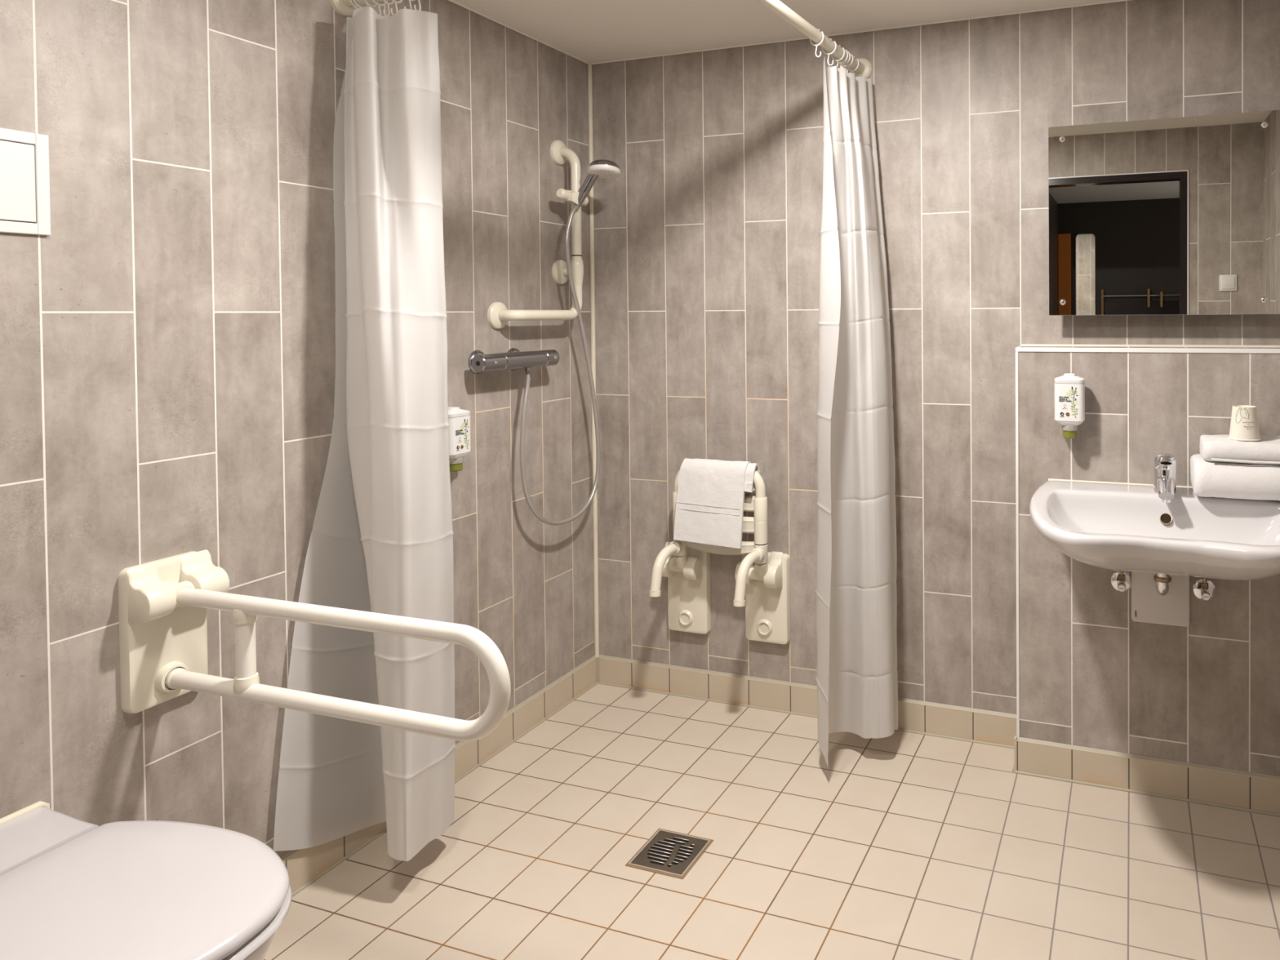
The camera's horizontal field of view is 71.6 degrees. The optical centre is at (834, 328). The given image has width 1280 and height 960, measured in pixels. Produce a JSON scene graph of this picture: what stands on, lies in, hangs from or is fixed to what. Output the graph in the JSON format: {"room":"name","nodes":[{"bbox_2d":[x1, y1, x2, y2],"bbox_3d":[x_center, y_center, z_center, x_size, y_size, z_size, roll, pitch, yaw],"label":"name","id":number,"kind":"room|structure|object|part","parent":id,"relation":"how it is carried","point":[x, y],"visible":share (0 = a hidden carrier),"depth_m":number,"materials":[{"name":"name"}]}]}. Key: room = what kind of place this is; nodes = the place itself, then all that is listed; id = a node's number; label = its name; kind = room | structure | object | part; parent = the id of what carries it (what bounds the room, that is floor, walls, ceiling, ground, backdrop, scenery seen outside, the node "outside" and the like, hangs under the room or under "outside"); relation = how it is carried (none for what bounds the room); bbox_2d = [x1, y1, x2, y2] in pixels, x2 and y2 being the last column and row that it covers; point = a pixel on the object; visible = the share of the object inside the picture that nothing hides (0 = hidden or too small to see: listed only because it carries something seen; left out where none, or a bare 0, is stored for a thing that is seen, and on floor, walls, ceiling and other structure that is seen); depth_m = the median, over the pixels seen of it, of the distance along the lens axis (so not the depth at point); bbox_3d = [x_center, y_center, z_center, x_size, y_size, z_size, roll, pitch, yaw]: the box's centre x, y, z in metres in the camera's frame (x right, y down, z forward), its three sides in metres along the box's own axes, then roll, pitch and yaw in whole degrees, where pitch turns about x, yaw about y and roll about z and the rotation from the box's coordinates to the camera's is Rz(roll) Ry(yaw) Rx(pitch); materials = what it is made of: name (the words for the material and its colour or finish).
{"room":"accessible bathroom","nodes":[
{"label":"accessible bathroom","id":0,"kind":"room"},
{"bbox_2d":[0,0,594,857],"bbox_3d":[-1.306,0.189,2.064,0.120,2.250,2.520,0,1,19],"label":"wall","id":1,"kind":"structure","parent":0,"point":[167,351],"depth_m":1.84,"materials":[{"name":"tile"}]},
{"bbox_2d":[0,127,50,235],"bbox_3d":[-1.447,-0.256,1.464,0.008,0.180,0.180,0,1,19],"label":"flush plate","id":2,"kind":"object","parent":1,"relation":"attached to","point":[24,172],"visible":1,"depth_m":1.51,"materials":[{"name":"white plastic"}]},
{"bbox_3d":[-1.446,-0.256,1.464,0.006,0.136,0.136,0,1,19],"label":"door","id":3,"kind":"part","parent":2,"relation":"part of","materials":[{"name":"white plastic"}]},
{"bbox_2d":[0,800,292,959],"bbox_3d":[-1.150,1.041,1.316,0.664,0.389,0.383,0,1,19],"label":"toilet","id":4,"kind":"object","parent":1,"relation":"attached to","point":[71,888],"visible":1,"depth_m":1.30,"materials":[{"name":"white ceramic"}]},
{"bbox_3d":[-1.081,1.069,1.293,0.485,0.334,0.349,0,1,19],"label":"bowl","id":5,"kind":"part","parent":4,"relation":"part of","materials":[{"name":"white ceramic"}]},
{"bbox_2d":[118,549,511,741],"bbox_3d":[-0.954,0.605,1.596,0.852,0.284,0.159,0,1,19],"label":"support rail","id":6,"kind":"object","parent":1,"relation":"attached to","point":[163,603],"visible":1,"depth_m":1.65,"materials":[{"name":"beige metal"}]},
{"bbox_3d":[-1.345,0.606,1.728,0.026,0.283,0.152,0,1,19],"label":"wall plate","id":7,"kind":"part","parent":6,"relation":"part of","materials":[{"name":"beige plastic"}]},
{"bbox_2d":[169,582,193,607],"bbox_3d":[-1.316,0.532,1.716,0.053,0.043,0.043,0,1,19],"label":"socket","id":8,"kind":"object","parent":6,"relation":"attached to","point":[177,590],"depth_m":1.69,"materials":[{"name":"beige plastic"}]},
{"bbox_2d":[282,657,596,893],"bbox_3d":[-1.242,1.266,2.049,0.009,0.096,2.291,0,1,19],"label":"baseboard","id":9,"kind":"structure","parent":1,"relation":"attached to","point":[303,865],"depth_m":2.57,"materials":[{"name":"tile"}]},
{"bbox_2d":[448,406,471,471],"bbox_3d":[-1.082,0.311,2.426,0.080,0.178,0.081,0,1,19],"label":"soap dispenser","id":10,"kind":"object","parent":1,"relation":"attached to","point":[459,420],"visible":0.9,"depth_m":2.41,"materials":[{"name":"white plastic"}]},
{"bbox_2d":[448,415,471,459],"bbox_3d":[-1.069,0.307,2.422,0.054,0.118,0.081,0,1,19],"label":"bottle","id":11,"kind":"object","parent":10,"relation":"on","point":[460,438],"depth_m":2.40,"materials":[{"name":"white plastic"}]},
{"bbox_2d":[468,347,559,373],"bbox_3d":[-0.991,0.098,2.653,0.093,0.072,0.346,0,1,19],"label":"shower mixer","id":12,"kind":"object","parent":1,"relation":"attached to","point":[513,359],"visible":1,"depth_m":2.60,"materials":[{"name":"silver metal"}]},
{"bbox_3d":[-1.017,0.100,2.529,0.052,0.052,0.094,0,1,19],"label":"temperature knob","id":13,"kind":"part","parent":12,"relation":"part of","materials":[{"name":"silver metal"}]},
{"bbox_2d":[524,367,532,371],"bbox_3d":[-0.960,0.127,2.695,0.022,0.012,0.022,0,1,19],"label":"outlet","id":14,"kind":"object","parent":12,"relation":"attached to","point":[526,369],"depth_m":2.69,"materials":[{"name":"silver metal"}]},
{"bbox_3d":[-0.929,0.095,2.784,0.052,0.052,0.059,0,1,19],"label":"flow knob","id":15,"kind":"part","parent":12,"relation":"part of","materials":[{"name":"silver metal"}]},
{"bbox_2d":[520,204,600,525],"bbox_3d":[-0.892,0.117,2.830,0.044,1.061,0.395,0,1,23],"label":"shower hose","id":16,"kind":"object","parent":12,"relation":"attached to","point":[538,515],"visible":1,"depth_m":2.85,"materials":[{"name":"silver metal"}]},
{"bbox_2d":[487,139,588,328],"bbox_3d":[-0.938,-0.321,2.774,0.115,0.639,0.400,0,1,19],"label":"grab bar","id":17,"kind":"object","parent":1,"relation":"attached to","point":[498,315],"visible":0.94,"depth_m":2.90,"materials":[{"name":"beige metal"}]},
{"bbox_3d":[-0.897,-0.444,2.842,0.035,0.036,0.046,0,1,19],"label":"slide knob","id":18,"kind":"part","parent":17,"relation":"part of","materials":[{"name":"beige plastic"}]},
{"bbox_3d":[-0.861,-0.439,2.945,0.035,0.036,0.024,0,1,19],"label":"slide knob","id":19,"kind":"part","parent":17,"relation":"part of","materials":[{"name":"beige plastic"}]},
{"bbox_2d":[574,160,620,207],"bbox_3d":[-0.789,-0.481,2.860,0.158,0.151,0.106,0,1,19],"label":"shower","id":20,"kind":"object","parent":17,"relation":"on","point":[602,169],"visible":1,"depth_m":2.85,"materials":[{"name":"silver metal"}]},
{"bbox_3d":[-0.826,-0.467,2.864,0.086,0.123,0.034,0,1,8],"label":"handle","id":21,"kind":"part","parent":20,"relation":"part of","materials":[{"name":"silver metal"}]},
{"bbox_2d":[587,62,599,657],"bbox_3d":[-0.874,0.120,3.114,0.017,2.155,0.016,0,1,19],"label":"trim","id":22,"kind":"structure","parent":1,"relation":"attached to","point":[589,64],"depth_m":3.11,"materials":[{"name":"beige plastic"}]},
{"bbox_2d":[328,0,872,78],"bbox_3d":[-0.555,-0.823,2.425,1.066,0.073,1.070,0,1,19],"label":"rail","id":23,"kind":"object","parent":1,"relation":"attached to","point":[343,7],"visible":0.8,"depth_m":2.32,"materials":[{"name":"beige metal"}]},
{"bbox_2d":[349,0,365,18],"bbox_3d":[-1.173,-0.793,2.112,0.004,0.080,0.047,0,1,22],"label":"curtain ring","id":24,"kind":"object","parent":23,"relation":"hanging from","point":[351,2],"visible":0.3,"depth_m":2.10,"materials":[{"name":"white plastic"}]},
{"bbox_2d":[353,0,369,7],"bbox_3d":[-1.161,-0.793,2.108,0.004,0.080,0.047,0,1,26],"label":"curtain ring","id":25,"kind":"object","parent":23,"relation":"hanging from","point":[354,1],"visible":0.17,"depth_m":2.10,"materials":[{"name":"white plastic"}]},
{"bbox_2d":[364,0,377,7],"bbox_3d":[-1.134,-0.794,2.099,0.004,0.080,0.047,0,1,14],"label":"curtain ring","id":26,"kind":"object","parent":23,"relation":"hanging from","point":[366,2],"visible":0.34,"depth_m":2.10,"materials":[{"name":"white plastic"}]},
{"bbox_2d":[372,0,387,15],"bbox_3d":[-1.109,-0.794,2.090,0.004,0.080,0.047,0,1,27],"label":"curtain ring","id":27,"kind":"object","parent":23,"relation":"hanging from","point":[374,1],"visible":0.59,"depth_m":2.09,"materials":[{"name":"white plastic"}]},
{"bbox_2d":[382,0,395,16],"bbox_3d":[-1.082,-0.794,2.080,0.004,0.080,0.047,0,1,16],"label":"curtain ring","id":28,"kind":"object","parent":23,"relation":"hanging from","point":[384,1],"visible":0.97,"depth_m":2.08,"materials":[{"name":"white plastic"}]},
{"bbox_2d":[391,0,402,15],"bbox_3d":[-1.059,-0.794,2.073,0.004,0.080,0.047,0,1,20],"label":"curtain ring","id":29,"kind":"object","parent":23,"relation":"hanging from","point":[401,1],"visible":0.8,"depth_m":2.07,"materials":[{"name":"white plastic"}]},
{"bbox_2d":[273,7,456,861],"bbox_3d":[-1.091,0.256,2.031,0.283,2.027,0.331,0,1,19],"label":"shower curtain","id":30,"kind":"object","parent":29,"relation":"hanging from","point":[381,540],"visible":0.96,"depth_m":2.04,"materials":[{"name":"white fabric"}]},
{"bbox_2d":[404,0,414,9],"bbox_3d":[-1.019,-0.794,2.059,0.004,0.080,0.047,0,1,28],"label":"curtain ring","id":31,"kind":"object","parent":23,"relation":"hanging from","point":[409,0],"visible":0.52,"depth_m":2.06,"materials":[{"name":"white plastic"}]},
{"bbox_2d":[413,0,421,10],"bbox_3d":[-0.992,-0.794,2.050,0.004,0.080,0.047,0,1,17],"label":"curtain ring","id":32,"kind":"object","parent":23,"relation":"hanging from","point":[419,1],"visible":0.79,"depth_m":2.05,"materials":[{"name":"white plastic"}]},
{"bbox_2d":[809,29,823,57],"bbox_3d":[-0.050,-0.807,2.432,0.047,0.080,0.004,0,1,30],"label":"curtain ring","id":33,"kind":"object","parent":23,"relation":"hanging from","point":[820,42],"visible":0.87,"depth_m":2.43,"materials":[{"name":"white plastic"}]},
{"bbox_2d":[821,38,836,66],"bbox_3d":[-0.016,-0.809,2.514,0.047,0.080,0.005,0,1,21],"label":"curtain ring","id":34,"kind":"object","parent":23,"relation":"hanging from","point":[832,52],"visible":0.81,"depth_m":2.51,"materials":[{"name":"white plastic"}]},
{"bbox_2d":[831,45,844,67],"bbox_3d":[0.011,-0.810,2.579,0.047,0.080,0.004,0,1,29],"label":"curtain ring","id":35,"kind":"object","parent":23,"relation":"hanging from","point":[837,60],"visible":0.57,"depth_m":2.58,"materials":[{"name":"white plastic"}]},
{"bbox_2d":[834,49,848,67],"bbox_3d":[0.021,-0.811,2.604,0.047,0.080,0.004,0,1,29],"label":"curtain ring","id":36,"kind":"object","parent":23,"relation":"hanging from","point":[841,63],"visible":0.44,"depth_m":2.60,"materials":[{"name":"white plastic"}]},
{"bbox_2d":[835,49,850,72],"bbox_3d":[0.027,-0.811,2.619,0.047,0.080,0.004,0,1,21],"label":"curtain ring","id":37,"kind":"object","parent":23,"relation":"hanging from","point":[842,64],"visible":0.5,"depth_m":2.61,"materials":[{"name":"white plastic"}]},
{"bbox_2d":[838,51,853,68],"bbox_3d":[0.035,-0.811,2.639,0.047,0.080,0.005,0,1,12],"label":"curtain ring","id":38,"kind":"object","parent":23,"relation":"hanging from","point":[845,66],"visible":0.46,"depth_m":2.63,"materials":[{"name":"white plastic"}]},
{"bbox_2d":[845,56,858,72],"bbox_3d":[0.057,-0.813,2.690,0.047,0.080,0.004,0,1,28],"label":"curtain ring","id":39,"kind":"object","parent":23,"relation":"hanging from","point":[847,68],"visible":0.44,"depth_m":2.68,"materials":[{"name":"white plastic"}]},
{"bbox_2d":[815,57,897,765],"bbox_3d":[0.077,0.232,2.570,0.175,2.036,0.372,0,1,37],"label":"shower curtain","id":40,"kind":"object","parent":23,"relation":"hanging from","point":[857,678],"visible":1,"depth_m":2.54,"materials":[{"name":"white fabric"}]},
{"bbox_2d":[448,0,1130,64],"bbox_3d":[-0.089,-0.936,1.611,2.480,0.009,2.300,0,1,19],"label":"trim","id":41,"kind":"structure","parent":1,"relation":"attached to","point":[451,1],"depth_m":2.73,"materials":[{"name":"paint"}]},
{"bbox_2d":[263,684,1279,959],"bbox_3d":[-0.069,1.362,1.660,2.720,0.100,2.520,0,1,19],"label":"floor","id":42,"kind":"structure","parent":0,"point":[904,846],"depth_m":2.10,"materials":[{"name":"beige tile"}]},
{"bbox_2d":[625,828,713,879],"bbox_3d":[-0.409,1.304,2.139,0.159,0.004,0.159,0,1,19],"label":"floor drain","id":43,"kind":"object","parent":42,"relation":"on","point":[669,853],"visible":1,"depth_m":2.13,"materials":[{"name":"metal"}]},
{"bbox_2d":[454,0,1108,62],"bbox_3d":[-0.086,-0.988,1.619,2.720,0.100,2.520,0,1,19],"label":"ceiling","id":44,"kind":"structure","parent":0,"point":[591,31],"depth_m":2.64,"materials":[{"name":"paint"}]},
{"bbox_2d":[591,0,1279,714],"bbox_3d":[0.314,0.164,2.774,2.480,2.250,0.120,0,1,19],"label":"wall","id":45,"kind":"structure","parent":0,"point":[707,234],"depth_m":2.75,"materials":[{"name":"tile"}]},
{"bbox_2d":[648,470,791,644],"bbox_3d":[-0.409,0.755,2.835,0.461,0.608,0.260,0,1,19],"label":"shower seat","id":46,"kind":"object","parent":45,"relation":"attached to","point":[762,576],"visible":0.8,"depth_m":2.88,"materials":[{"name":"beige plastic"}]},
{"bbox_3d":[-0.557,0.786,2.834,0.035,0.134,0.153,0,1,24],"label":"leg","id":47,"kind":"part","parent":46,"relation":"part of","materials":[{"name":"beige plastic"}]},
{"bbox_2d":[669,540,682,554],"bbox_3d":[-0.534,0.734,2.882,0.043,0.043,0.019,0,1,22],"label":"socket","id":48,"kind":"object","parent":46,"relation":"attached to","point":[677,544],"depth_m":2.87,"materials":[{"name":"beige plastic"}]},
{"bbox_3d":[-0.521,0.792,2.925,0.041,0.077,0.068,0,1,7],"label":"hinge arm","id":49,"kind":"part","parent":46,"relation":"part of","materials":[{"name":"beige plastic"}]},
{"bbox_3d":[-0.508,0.908,2.994,0.156,0.300,0.028,0,1,19],"label":"wall plate","id":50,"kind":"part","parent":46,"relation":"part of","materials":[{"name":"beige plastic"}]},
{"bbox_2d":[673,457,759,550],"bbox_3d":[-0.388,0.580,2.850,0.282,0.288,0.091,0,1,19],"label":"hand towel","id":51,"kind":"object","parent":46,"relation":"hanging from","point":[711,493],"visible":0.98,"depth_m":2.82,"materials":[{"name":"white fabric"}]},
{"bbox_3d":[-0.273,0.785,2.736,0.035,0.134,0.153,0,1,24],"label":"leg","id":52,"kind":"part","parent":46,"relation":"part of","materials":[{"name":"beige plastic"}]},
{"bbox_2d":[751,547,764,561],"bbox_3d":[-0.250,0.733,2.784,0.043,0.043,0.019,0,1,22],"label":"socket","id":53,"kind":"object","parent":46,"relation":"attached to","point":[760,552],"depth_m":2.77,"materials":[{"name":"beige plastic"}]},
{"bbox_3d":[-0.238,0.792,2.827,0.041,0.077,0.068,0,1,7],"label":"hinge arm","id":54,"kind":"part","parent":46,"relation":"part of","materials":[{"name":"beige plastic"}]},
{"bbox_3d":[-0.226,0.907,2.897,0.156,0.300,0.028,0,1,19],"label":"wall plate","id":55,"kind":"part","parent":46,"relation":"part of","materials":[{"name":"beige plastic"}]},
{"bbox_2d":[280,654,1279,860],"bbox_3d":[-0.073,1.214,1.648,2.480,0.006,2.300,0,1,19],"label":"trim","id":56,"kind":"structure","parent":45,"relation":"attached to","point":[1269,776],"depth_m":2.68,"materials":[{"name":"grey plastic"}]},
{"bbox_2d":[292,657,1279,897],"bbox_3d":[-0.072,1.266,1.646,2.475,0.100,2.295,0,1,19],"label":"trim","id":57,"kind":"structure","parent":45,"relation":"attached to","point":[460,778],"depth_m":2.55,"materials":[{"name":"grey plastic"}]},
{"bbox_2d":[599,657,1016,746],"bbox_3d":[-0.146,1.243,2.886,1.534,0.096,0.009,0,1,19],"label":"baseboard","id":58,"kind":"structure","parent":45,"relation":"attached to","point":[944,721],"depth_m":2.90,"materials":[{"name":"tile"}]},
{"bbox_2d":[1048,109,1279,315],"bbox_3d":[0.932,-0.314,2.443,0.622,0.550,0.082,0,1,19],"label":"wall mirror","id":59,"kind":"object","parent":45,"relation":"attached to","point":[1172,215],"visible":1,"depth_m":2.41,"materials":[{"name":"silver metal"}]},
{"bbox_2d":[1017,351,1279,776],"bbox_3d":[1.001,0.673,2.409,0.944,1.235,0.140,0,1,19],"label":"wall","id":60,"kind":"structure","parent":0,"point":[1206,691],"depth_m":2.39,"materials":[{"name":"tile"}]},
{"bbox_2d":[1015,351,1019,737],"bbox_3d":[0.533,0.632,2.498,0.008,1.131,0.009,0,1,19],"label":"trim","id":61,"kind":"structure","parent":60,"relation":"attached to","point":[1016,353],"depth_m":2.49,"materials":[{"name":"white plastic"}]},
{"bbox_2d":[1054,373,1084,438],"bbox_3d":[0.660,0.215,2.408,0.081,0.178,0.080,0,1,19],"label":"soap dispenser","id":62,"kind":"object","parent":60,"relation":"attached to","point":[1069,388],"visible":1,"depth_m":2.37,"materials":[{"name":"white plastic"}]},
{"bbox_2d":[1054,382,1084,426],"bbox_3d":[0.656,0.211,2.395,0.081,0.118,0.054,0,1,19],"label":"bottle","id":63,"kind":"object","parent":62,"relation":"on","point":[1069,397],"depth_m":2.37,"materials":[{"name":"white plastic"}]},
{"bbox_2d":[1111,570,1131,591],"bbox_3d":[0.793,0.658,2.371,0.058,0.157,0.066,0,1,19],"label":"angle valve","id":64,"kind":"object","parent":60,"relation":"attached to","point":[1121,580],"visible":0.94,"depth_m":2.39,"materials":[{"name":"silver metal"}]},
{"bbox_3d":[0.787,0.708,2.353,0.022,0.022,0.026,0,1,19],"label":"handle","id":65,"kind":"part","parent":64,"relation":"part of","materials":[{"name":"silver metal"}]},
{"bbox_2d":[1013,739,1279,813],"bbox_3d":[0.976,1.244,2.350,0.954,0.096,0.009,0,1,19],"label":"baseboard","id":66,"kind":"structure","parent":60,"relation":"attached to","point":[1229,788],"depth_m":2.38,"materials":[{"name":"tile"}]},
{"bbox_2d":[1022,346,1279,348],"bbox_3d":[0.996,0.055,2.398,0.946,0.002,0.140,0,1,19],"label":"ledge","id":67,"kind":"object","parent":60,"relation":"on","point":[1022,346],"depth_m":2.45,"materials":[{"name":"tile"}]},
{"bbox_2d":[1015,345,1279,353],"bbox_3d":[0.995,0.059,2.397,0.948,0.012,0.143,0,1,19],"label":"trim","id":68,"kind":"structure","parent":67,"relation":"attached to","point":[1020,348],"depth_m":2.37,"materials":[{"name":"white tile"}]},
{"bbox_2d":[1021,343,1279,347],"bbox_3d":[1.018,0.053,2.461,0.946,0.012,0.012,0,1,19],"label":"trim","id":69,"kind":"structure","parent":67,"relation":"attached to","point":[1024,344],"depth_m":2.49,"materials":[{"name":"beige plastic"}]},
{"bbox_2d":[1029,478,1279,580],"bbox_3d":[0.814,0.517,2.098,0.668,0.166,0.568,0,1,19],"label":"basin","id":70,"kind":"object","parent":60,"relation":"attached to","point":[1125,526],"visible":0.97,"depth_m":2.15,"materials":[{"name":"white ceramic"}]},
{"bbox_2d":[1153,573,1171,596],"bbox_3d":[0.884,0.650,2.314,0.044,0.145,0.092,0,1,19],"label":"pipe","id":71,"kind":"object","parent":70,"relation":"attached to","point":[1162,581],"visible":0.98,"depth_m":2.28,"materials":[{"name":"silver metal"}]},
{"bbox_2d":[1153,452,1176,502],"bbox_3d":[0.861,0.392,2.234,0.058,0.125,0.134,0,1,19],"label":"tap","id":72,"kind":"object","parent":70,"relation":"on","point":[1164,464],"visible":0.9,"depth_m":2.24,"materials":[{"name":"silver metal"}]},
{"bbox_3d":[0.873,0.349,2.268,0.056,0.040,0.057,0,1,19],"label":"lever","id":73,"kind":"part","parent":72,"relation":"part of","materials":[{"name":"silver metal"}]},
{"bbox_3d":[0.856,0.348,2.221,0.038,0.020,0.078,0,1,19],"label":"lever blade","id":74,"kind":"part","parent":72,"relation":"part of","materials":[{"name":"silver metal"}]},
{"bbox_3d":[0.857,0.407,2.221,0.046,0.053,0.107,0,1,19],"label":"spout","id":75,"kind":"part","parent":72,"relation":"part of","materials":[{"name":"silver metal"}]},
{"bbox_2d":[1190,453,1279,500],"bbox_3d":[1.046,0.381,2.205,0.238,0.090,0.187,0,1,19],"label":"folded towel","id":76,"kind":"object","parent":70,"relation":"on","point":[1246,481],"visible":0.8,"depth_m":2.14,"materials":[{"name":"white fabric"}]},
{"bbox_2d":[1199,434,1279,464],"bbox_3d":[1.060,0.308,2.200,0.222,0.058,0.155,0,1,19],"label":"folded towel","id":77,"kind":"object","parent":76,"relation":"on","point":[1215,448],"visible":0.92,"depth_m":2.15,"materials":[{"name":"white fabric"}]},
{"bbox_2d":[1227,404,1261,440],"bbox_3d":[1.045,0.240,2.189,0.077,0.084,0.077,0,1,19],"label":"paper cup","id":78,"kind":"object","parent":77,"relation":"on","point":[1244,426],"visible":1,"depth_m":2.16,"materials":[{"name":"white paper"}]},
{"bbox_2d":[1235,407,1248,423],"bbox_3d":[1.028,0.220,2.166,0.030,0.043,0.005,0,1,35],"label":"print","id":79,"kind":"object","parent":78,"relation":"attached to","point":[1242,413],"depth_m":2.16,"materials":[{"name":"green"}]},
{"bbox_2d":[1131,571,1189,626],"bbox_3d":[0.897,0.696,2.365,0.150,0.236,0.012,0,1,19],"label":"access panel","id":80,"kind":"object","parent":60,"relation":"attached to","point":[1147,606],"visible":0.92,"depth_m":2.36,"materials":[{"name":"grey"}]},
{"bbox_2d":[1192,577,1215,600],"bbox_3d":[0.994,0.660,2.302,0.058,0.157,0.066,0,1,19],"label":"angle valve","id":81,"kind":"object","parent":60,"relation":"attached to","point":[1203,588],"visible":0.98,"depth_m":2.32,"materials":[{"name":"silver metal"}]},
{"bbox_3d":[0.988,0.710,2.284,0.022,0.022,0.026,0,1,19],"label":"handle","id":82,"kind":"part","parent":81,"relation":"part of","materials":[{"name":"silver metal"}]}
]}

